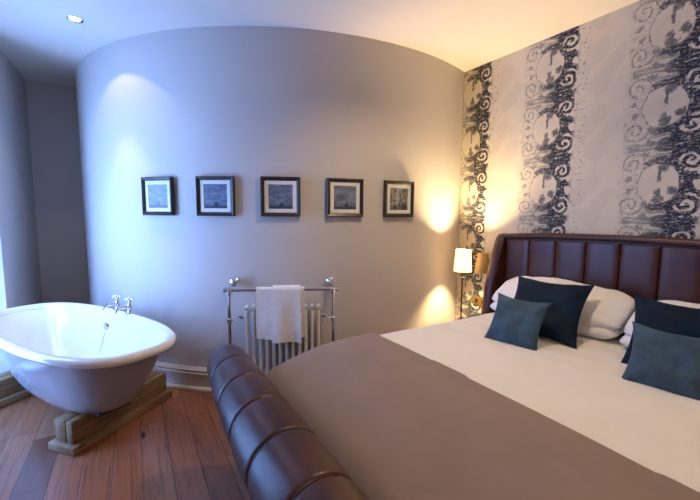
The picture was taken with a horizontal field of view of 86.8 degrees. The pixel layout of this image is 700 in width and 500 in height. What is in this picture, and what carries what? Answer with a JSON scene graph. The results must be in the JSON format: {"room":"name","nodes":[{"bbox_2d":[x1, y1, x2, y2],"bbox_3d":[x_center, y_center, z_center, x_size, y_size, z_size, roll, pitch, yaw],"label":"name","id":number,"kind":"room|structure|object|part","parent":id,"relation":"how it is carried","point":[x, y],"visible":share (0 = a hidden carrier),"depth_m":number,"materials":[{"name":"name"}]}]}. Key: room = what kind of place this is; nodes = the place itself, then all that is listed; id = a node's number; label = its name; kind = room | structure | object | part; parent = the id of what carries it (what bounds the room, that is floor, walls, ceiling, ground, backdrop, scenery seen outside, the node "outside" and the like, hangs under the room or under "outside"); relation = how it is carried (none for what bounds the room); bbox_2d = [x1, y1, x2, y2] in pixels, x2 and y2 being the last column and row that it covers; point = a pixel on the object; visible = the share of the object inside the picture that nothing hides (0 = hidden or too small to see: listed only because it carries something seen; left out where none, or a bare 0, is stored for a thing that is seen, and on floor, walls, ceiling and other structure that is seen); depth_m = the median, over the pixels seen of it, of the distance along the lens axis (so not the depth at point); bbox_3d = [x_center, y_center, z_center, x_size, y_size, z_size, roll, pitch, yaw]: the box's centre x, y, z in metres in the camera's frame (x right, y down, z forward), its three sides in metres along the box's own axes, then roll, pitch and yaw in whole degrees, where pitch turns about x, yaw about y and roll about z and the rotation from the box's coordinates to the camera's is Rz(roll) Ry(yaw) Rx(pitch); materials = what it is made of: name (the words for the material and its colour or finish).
{"room":"hotel room","nodes":[
{"label":"hotel room","id":0,"kind":"room"},
{"bbox_2d":[0,49,41,373],"bbox_3d":[-2.904,-0.299,3.166,0.120,2.600,1.234,-3,7,-31],"label":"wall","id":1,"kind":"structure","parent":0,"point":[20,281],"depth_m":3.12,"materials":[{"name":"paint"}]},
{"bbox_2d":[25,80,89,303],"bbox_3d":[-2.686,-0.391,4.078,1.432,2.600,0.120,-3,7,-31],"label":"wall","id":2,"kind":"structure","parent":0,"point":[52,112],"depth_m":3.80,"materials":[{"name":"paint"}]},
{"bbox_2d":[0,387,250,499],"bbox_3d":[-0.751,1.239,1.673,5.500,0.120,7.000,-3,7,-31],"label":"floor","id":3,"kind":"structure","parent":0,"point":[179,448],"depth_m":2.02,"materials":[{"name":"brown wood"}]},
{"bbox_2d":[0,370,32,407],"bbox_3d":[-2.388,0.959,2.801,0.200,0.181,0.720,2,6,17],"label":"block","id":4,"kind":"object","parent":3,"relation":"on","point":[11,390],"visible":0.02,"depth_m":2.59,"materials":[{"name":"brown wood"}]},
{"bbox_2d":[48,371,171,456],"bbox_3d":[-1.498,1.009,2.386,0.200,0.181,0.720,2,6,17],"label":"block","id":5,"kind":"object","parent":3,"relation":"on","point":[75,432],"visible":0.86,"depth_m":2.19,"materials":[{"name":"brown wood"}]},
{"bbox_2d":[0,294,175,416],"bbox_3d":[-1.777,0.633,2.382,1.690,0.562,0.733,4,7,30],"label":"bathtub","id":6,"kind":"object","parent":5,"relation":"on","point":[73,357],"visible":1,"depth_m":2.25,"materials":[{"name":"white ceramic"}]},
{"bbox_2d":[0,302,175,368],"bbox_3d":[-1.781,0.671,2.380,1.690,0.401,0.718,4,7,30],"label":"basin","id":7,"kind":"object","parent":6,"relation":"in","point":[54,335],"depth_m":2.65,"materials":[{"name":"white ceramic"}]},
{"bbox_2d":[101,294,121,310],"bbox_3d":[-1.718,0.383,2.669,0.127,0.122,0.089,-3,7,-31],"label":"tap","id":8,"kind":"object","parent":6,"relation":"on","point":[117,304],"depth_m":2.68,"materials":[{"name":"silver metal"}]},
{"bbox_2d":[114,297,133,314],"bbox_3d":[-1.580,0.392,2.588,0.127,0.122,0.089,-3,7,-31],"label":"tap","id":9,"kind":"object","parent":6,"relation":"on","point":[129,306],"depth_m":2.60,"materials":[{"name":"silver metal"}]},
{"bbox_2d":[223,276,337,374],"bbox_3d":[-0.480,0.638,2.650,0.784,0.881,0.188,0,6,-6],"label":"towel radiator","id":10,"kind":"object","parent":3,"relation":"on","point":[330,280],"visible":0.41,"depth_m":2.62,"materials":[{"name":"silver metal"}]},
{"bbox_3d":[-0.826,0.675,2.556,0.068,0.820,0.068,0,6,-6],"label":"post","id":11,"kind":"part","parent":10,"relation":"part of","materials":[{"name":"silver metal"}]},
{"bbox_2d":[256,285,304,342],"bbox_3d":[-0.481,0.444,2.562,0.334,0.404,0.073,0,6,-6],"label":"towel","id":12,"kind":"object","parent":10,"relation":"hanging from","point":[280,317],"visible":1,"depth_m":2.54,"materials":[{"name":"white fabric"}]},
{"bbox_3d":[-0.471,0.272,2.552,0.784,0.038,0.037,0,6,-6],"label":"rail","id":13,"kind":"part","parent":10,"relation":"part of","materials":[{"name":"silver metal"}]},
{"bbox_3d":[-0.122,0.674,2.631,0.068,0.820,0.068,0,6,-6],"label":"post","id":14,"kind":"part","parent":10,"relation":"part of","materials":[{"name":"silver metal"}]},
{"bbox_2d":[207,233,699,499],"bbox_3d":[0.727,0.579,1.632,2.368,1.226,1.954,-3,7,-31],"label":"bed","id":15,"kind":"object","parent":3,"relation":"on","point":[277,456],"visible":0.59,"depth_m":1.69,"materials":[{"name":"leather"}]},
{"bbox_3d":[-0.179,0.864,1.121,0.264,0.688,1.784,-3,7,-31],"label":"footboard","id":16,"kind":"part","parent":15,"relation":"part of","materials":[{"name":"leather"}]},
{"bbox_3d":[1.283,0.269,2.845,0.043,0.705,0.194,-3,7,-31],"label":"headboard panel","id":17,"kind":"part","parent":15,"relation":"part of","materials":[{"name":"leather"}]},
{"bbox_3d":[1.383,0.282,2.678,0.043,0.714,0.194,-3,7,-31],"label":"headboard panel","id":18,"kind":"part","parent":15,"relation":"part of","materials":[{"name":"leather"}]},
{"bbox_3d":[1.482,0.297,2.510,0.043,0.720,0.194,-3,7,-31],"label":"headboard panel","id":19,"kind":"part","parent":15,"relation":"part of","materials":[{"name":"leather"}]},
{"bbox_3d":[1.700,0.469,2.201,0.102,1.106,1.850,-3,7,-31],"label":"headboard","id":20,"kind":"part","parent":15,"relation":"part of","materials":[{"name":"leather"}]},
{"bbox_3d":[1.582,0.314,2.343,0.043,0.724,0.194,-3,7,-31],"label":"headboard panel","id":21,"kind":"part","parent":15,"relation":"part of","materials":[{"name":"leather"}]},
{"bbox_3d":[1.682,0.331,2.176,0.043,0.724,0.194,-3,7,-31],"label":"headboard panel","id":22,"kind":"part","parent":15,"relation":"part of","materials":[{"name":"leather"}]},
{"bbox_3d":[1.782,0.350,2.009,0.043,0.724,0.194,-3,7,-31],"label":"headboard panel","id":23,"kind":"part","parent":15,"relation":"part of","materials":[{"name":"leather"}]},
{"bbox_3d":[0.825,0.765,1.710,1.870,0.158,1.490,-3,7,-31],"label":"mattress","id":24,"kind":"object","parent":15,"relation":"on","visible":0},
{"bbox_2d":[380,312,699,492],"bbox_3d":[0.804,0.712,1.692,1.960,0.351,1.595,-3,7,-31],"label":"sheet","id":25,"kind":"object","parent":24,"relation":"on","point":[583,389],"visible":0.38,"depth_m":1.49,"materials":[{"name":"white fabric"}]},
{"bbox_2d":[266,333,699,499],"bbox_3d":[0.235,0.746,1.356,0.681,0.391,1.627,-3,7,-31],"label":"throw","id":26,"kind":"object","parent":25,"relation":"on","point":[402,423],"visible":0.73,"depth_m":1.19,"materials":[{"name":"beige fabric"}]},
{"bbox_2d":[484,292,552,350],"bbox_3d":[0.921,0.397,2.048,0.178,0.260,0.300,-5,8,-41],"label":"cushion","id":27,"kind":"object","parent":25,"relation":"on","point":[516,322],"visible":0.95,"depth_m":2.01,"materials":[{"name":"teal fabric"}]},
{"bbox_2d":[514,276,594,348],"bbox_3d":[1.141,0.343,2.170,0.302,0.299,0.425,-5,8,-45],"label":"cushion","id":28,"kind":"object","parent":25,"relation":"on","point":[560,322],"visible":0.76,"depth_m":2.08,"materials":[{"name":"blue fabric"}]},
{"bbox_2d":[490,302,628,339],"bbox_3d":[1.320,0.412,2.395,0.334,0.146,0.806,-3,7,-33],"label":"pillow","id":29,"kind":"object","parent":25,"relation":"on","point":[596,333],"visible":0.18,"depth_m":2.05,"materials":[{"name":"fabric"}]},
{"bbox_2d":[492,276,634,329],"bbox_3d":[1.329,0.323,2.391,0.338,0.251,0.835,-4,7,-34],"label":"pillow","id":30,"kind":"object","parent":29,"relation":"on","point":[609,309],"visible":0.41,"depth_m":2.12,"materials":[{"name":"fabric"}]},
{"bbox_2d":[620,334,630,346],"bbox_3d":[1.715,0.484,1.715,0.334,0.147,0.727,-3,7,-34],"label":"pillow","id":31,"kind":"object","parent":25,"relation":"on","point":[625,340],"visible":0.09,"depth_m":1.92,"materials":[{"name":"fabric"}]},
{"bbox_2d":[624,300,699,336],"bbox_3d":[1.727,0.397,1.706,0.336,0.238,0.737,-4,7,-35],"label":"pillow","id":32,"kind":"object","parent":31,"relation":"on","point":[628,329],"visible":0.16,"depth_m":1.92,"materials":[{"name":"fabric"}]},
{"bbox_2d":[621,294,699,363],"bbox_3d":[1.508,0.410,1.694,0.405,0.330,0.236,6,8,42],"label":"cushion","id":33,"kind":"object","parent":25,"relation":"on","point":[665,317],"visible":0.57,"depth_m":1.73,"materials":[{"name":"blue fabric"}]},
{"bbox_2d":[622,321,699,400],"bbox_3d":[1.313,0.463,1.527,0.171,0.257,0.290,-4,8,-40],"label":"cushion","id":34,"kind":"object","parent":25,"relation":"on","point":[669,362],"visible":0.94,"depth_m":1.50,"materials":[{"name":"teal fabric"}]},
{"bbox_3d":[1.000,0.830,3.159,0.280,0.420,0.245,-3,7,-31],"label":"bedside table","id":35,"kind":"object","parent":3,"relation":"on","visible":0},
{"bbox_2d":[454,249,471,318],"bbox_3d":[0.941,0.311,3.105,0.148,0.622,0.148,0,6,-4],"label":"table lamp","id":36,"kind":"object","parent":35,"relation":"on","point":[463,261],"visible":0.8,"depth_m":3.03,"materials":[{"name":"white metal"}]},
{"bbox_3d":[0.940,0.387,3.113,0.026,0.430,0.026,-3,7,-31],"label":"stem","id":37,"kind":"part","parent":36,"relation":"part of","materials":[{"name":"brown metal"}]},
{"bbox_3d":[0.943,0.090,3.083,0.148,0.177,0.148,-3,7,-31],"label":"lamp shade","id":38,"kind":"part","parent":36,"relation":"part of","materials":[{"name":"white fabric"}]},
{"bbox_2d":[75,26,463,368],"bbox_3d":[-1.222,-0.315,3.461,4.240,2.600,1.489,2,6,19],"label":"wall","id":39,"kind":"structure","parent":0,"point":[246,103],"depth_m":2.73,"materials":[{"name":"paint"}]},
{"bbox_2d":[141,176,174,214],"bbox_3d":[-1.408,-0.394,2.706,0.278,0.278,0.027,2,6,17],"label":"picture frame","id":40,"kind":"object","parent":39,"relation":"attached to","point":[158,198],"visible":1,"depth_m":2.71,"materials":[{"name":"black wood"}]},
{"bbox_2d":[148,184,167,207],"bbox_3d":[-1.405,-0.395,2.714,0.178,0.178,0.006,2,6,17],"label":"print","id":41,"kind":"object","parent":40,"relation":"attached to","point":[157,193],"depth_m":2.71},
{"bbox_2d":[152,361,271,392],"bbox_3d":[-1.188,0.902,3.468,4.197,0.178,1.354,2,6,16],"label":"baseboard","id":42,"kind":"structure","parent":39,"relation":"attached to","point":[192,378],"depth_m":2.80,"materials":[{"name":"paint"}]},
{"bbox_2d":[195,176,234,215],"bbox_3d":[-0.952,-0.380,2.614,0.278,0.278,0.027,1,6,6],"label":"picture frame","id":43,"kind":"object","parent":39,"relation":"attached to","point":[215,195],"visible":1,"depth_m":2.62,"materials":[{"name":"black wood"}]},
{"bbox_2d":[204,184,226,207],"bbox_3d":[-0.951,-0.381,2.622,0.178,0.178,0.006,1,6,6],"label":"print","id":44,"kind":"object","parent":43,"relation":"attached to","point":[215,195],"depth_m":2.62},
{"bbox_2d":[260,176,300,216],"bbox_3d":[-0.491,-0.377,2.614,0.278,0.278,0.027,0,6,-6],"label":"picture frame","id":45,"kind":"object","parent":39,"relation":"attached to","point":[279,196],"visible":1,"depth_m":2.62,"materials":[{"name":"black wood"}]},
{"bbox_2d":[268,184,292,208],"bbox_3d":[-0.492,-0.377,2.622,0.178,0.178,0.006,0,6,-6],"label":"print","id":46,"kind":"object","parent":45,"relation":"attached to","point":[280,196],"depth_m":2.62},
{"bbox_2d":[326,178,363,216],"bbox_3d":[-0.035,-0.382,2.707,0.278,0.278,0.027,-1,6,-17],"label":"picture frame","id":47,"kind":"object","parent":39,"relation":"attached to","point":[344,196],"visible":1,"depth_m":2.71,"materials":[{"name":"black wood"}]},
{"bbox_2d":[334,186,355,209],"bbox_3d":[-0.037,-0.383,2.715,0.178,0.178,0.006,-1,6,-17],"label":"print","id":48,"kind":"object","parent":47,"relation":"attached to","point":[344,196],"depth_m":2.71},
{"bbox_2d":[383,180,413,216],"bbox_3d":[0.384,-0.397,2.884,0.278,0.278,0.027,-3,7,-29],"label":"picture frame","id":49,"kind":"object","parent":39,"relation":"attached to","point":[398,196],"visible":1,"depth_m":2.88,"materials":[{"name":"black wood"}]},
{"bbox_2d":[390,188,407,209],"bbox_3d":[0.380,-0.398,2.891,0.178,0.178,0.006,-3,7,-29],"label":"print","id":50,"kind":"object","parent":49,"relation":"attached to","point":[398,196],"depth_m":2.89},
{"bbox_2d":[0,0,638,86],"bbox_3d":[-0.729,-1.466,1.396,5.500,0.120,7.000,-3,7,-31],"label":"ceiling","id":51,"kind":"structure","parent":0,"point":[37,37],"depth_m":2.44,"materials":[{"name":"paint"}]},
{"bbox_2d":[66,15,83,22],"bbox_3d":[-1.812,-1.519,2.437,0.094,0.006,0.094,-3,7,-31],"label":"recessed light","id":52,"kind":"object","parent":51,"relation":"in","point":[75,19],"visible":1,"depth_m":2.44,"materials":[{"name":"silver metal"}]},
{"bbox_2d":[455,0,699,319],"bbox_3d":[1.983,-0.132,1.931,0.120,2.600,4.500,-3,7,-31],"label":"wall","id":53,"kind":"structure","parent":0,"point":[593,126],"depth_m":2.43,"materials":[{"name":"paper"}]},
{"bbox_2d":[473,295,482,306],"bbox_3d":[1.144,0.453,3.265,0.016,0.086,0.150,-3,7,-31],"label":"socket plate","id":54,"kind":"object","parent":53,"relation":"attached to","point":[477,300],"visible":0.69,"depth_m":3.28,"materials":[{"name":"gold metal"}]},
{"bbox_2d":[474,252,489,273],"bbox_3d":[1.129,0.108,3.140,0.139,0.167,0.128,-3,7,-31],"label":"wall light","id":55,"kind":"object","parent":53,"relation":"attached to","point":[482,262],"visible":0.9,"depth_m":3.09,"materials":[{"name":"gold metal"}]}
]}

